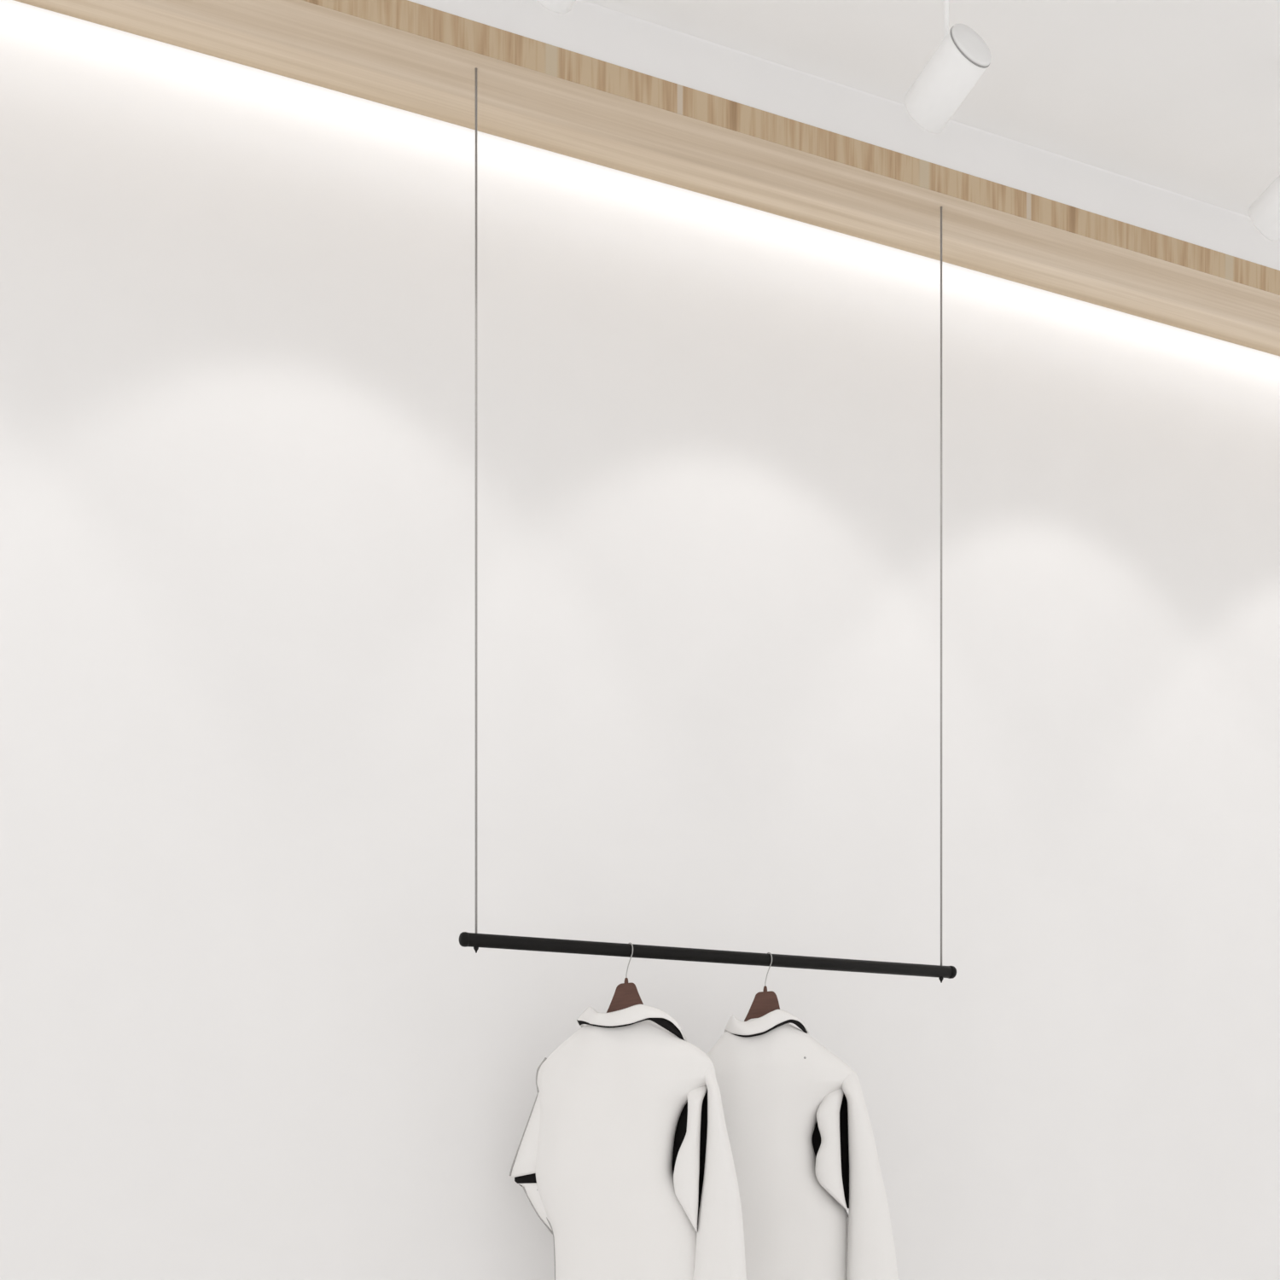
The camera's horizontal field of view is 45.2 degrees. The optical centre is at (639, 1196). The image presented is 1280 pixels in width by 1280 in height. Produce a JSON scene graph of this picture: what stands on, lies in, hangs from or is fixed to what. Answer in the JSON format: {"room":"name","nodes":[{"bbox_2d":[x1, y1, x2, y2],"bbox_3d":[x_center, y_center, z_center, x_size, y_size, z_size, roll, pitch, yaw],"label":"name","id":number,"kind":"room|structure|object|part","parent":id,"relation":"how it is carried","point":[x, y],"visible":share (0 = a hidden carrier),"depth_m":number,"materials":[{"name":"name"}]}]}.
{"room":"clothing store","nodes":[
{"label":"clothing store","id":0,"kind":"room"},
{"bbox_2d":[0,0,1279,1279],"bbox_3d":[0.606,-0.732,4.340,10.500,4.164,0.120,0,0,-23],"label":"wall","id":1,"kind":"structure","parent":0,"point":[248,1031],"depth_m":3.92,"materials":[{"name":"white paint"}]},
{"bbox_2d":[586,0,1279,215],"bbox_3d":[1.935,-2.754,1.200,10.500,0.120,6.700,0,0,-23],"label":"ceiling","id":2,"kind":"structure","parent":0,"point":[1182,96],"depth_m":3.66,"materials":[{"name":"white paint"}]},
{"bbox_2d":[536,0,575,13],"bbox_3d":[-0.141,-2.494,2.923,0.106,0.400,0.187,0,0,-32],"label":"ceiling spotlight","id":3,"kind":"object","parent":2,"relation":"hanging from","point":[557,6],"visible":1,"depth_m":2.97,"materials":[{"name":"white metal"}]},
{"bbox_2d":[407,0,1279,270],"bbox_3d":[0.765,-2.632,3.964,10.500,0.124,0.238,0,0,-23],"label":"trim","id":4,"kind":"structure","parent":2,"relation":"attached to","point":[590,29],"depth_m":3.74,"materials":[{"name":"white paint"}]},
{"bbox_2d":[14,0,1279,356],"bbox_3d":[0.764,-2.537,3.965,10.500,0.067,0.237,0,0,-23],"label":"wooden beam","id":5,"kind":"structure","parent":4,"relation":"attached to","point":[404,55],"depth_m":3.67,"materials":[{"name":"brown wood"}]},
{"bbox_2d":[459,67,956,983],"bbox_3d":[0.201,-1.522,3.648,1.301,1.963,0.033,0,0,-23],"label":"rail","id":6,"kind":"object","parent":5,"relation":"hanging from","point":[475,940],"visible":1,"depth_m":3.60,"materials":[{"name":"metal"}]},
{"bbox_2d":[606,942,643,1012],"bbox_3d":[-0.036,-0.444,3.560,0.335,0.286,0.024,0,0,30],"label":"clothes hanger","id":7,"kind":"object","parent":6,"relation":"hanging from","point":[626,995],"visible":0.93,"depth_m":3.55,"materials":[{"name":"brown wood"}]},
{"bbox_2d":[509,1004,746,1279],"bbox_3d":[-0.034,-0.026,3.558,0.667,0.826,0.149,0,0,37],"label":"shirt","id":8,"kind":"object","parent":7,"relation":"hanging from","point":[624,1154],"visible":1,"depth_m":3.48,"materials":[{"name":"white fabric"}]},
{"bbox_2d":[744,952,779,1021],"bbox_3d":[0.302,-0.444,3.693,0.300,0.286,0.036,0,0,-8],"label":"clothes hanger","id":9,"kind":"object","parent":6,"relation":"hanging from","point":[765,1002],"visible":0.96,"depth_m":3.69,"materials":[{"name":"brown wood"}]},
{"bbox_2d":[706,1009,898,1279],"bbox_3d":[0.365,-0.023,3.710,0.560,0.842,0.159,0,0,-12],"label":"shirt","id":10,"kind":"object","parent":9,"relation":"hanging from","point":[801,1138],"visible":0.84,"depth_m":3.65,"materials":[{"name":"white fabric"}]},
{"bbox_2d":[904,0,991,133],"bbox_3d":[0.652,-2.494,3.259,0.106,0.400,0.187,0,0,-32],"label":"ceiling spotlight","id":11,"kind":"object","parent":2,"relation":"hanging from","point":[962,56],"visible":1,"depth_m":3.23,"materials":[{"name":"white metal"}]},
{"bbox_3d":[0.651,-2.541,3.262,0.011,0.285,0.011,0,0,33],"label":"stem","id":12,"kind":"part","parent":11,"relation":"part of","materials":[{"name":"white metal"}]},
{"bbox_2d":[1249,174,1279,241],"bbox_3d":[1.543,-2.494,3.636,0.106,0.400,0.187,0,0,-32],"label":"ceiling spotlight","id":13,"kind":"object","parent":2,"relation":"hanging from","point":[1265,212],"visible":1,"depth_m":3.65,"materials":[{"name":"white metal"}]}
]}

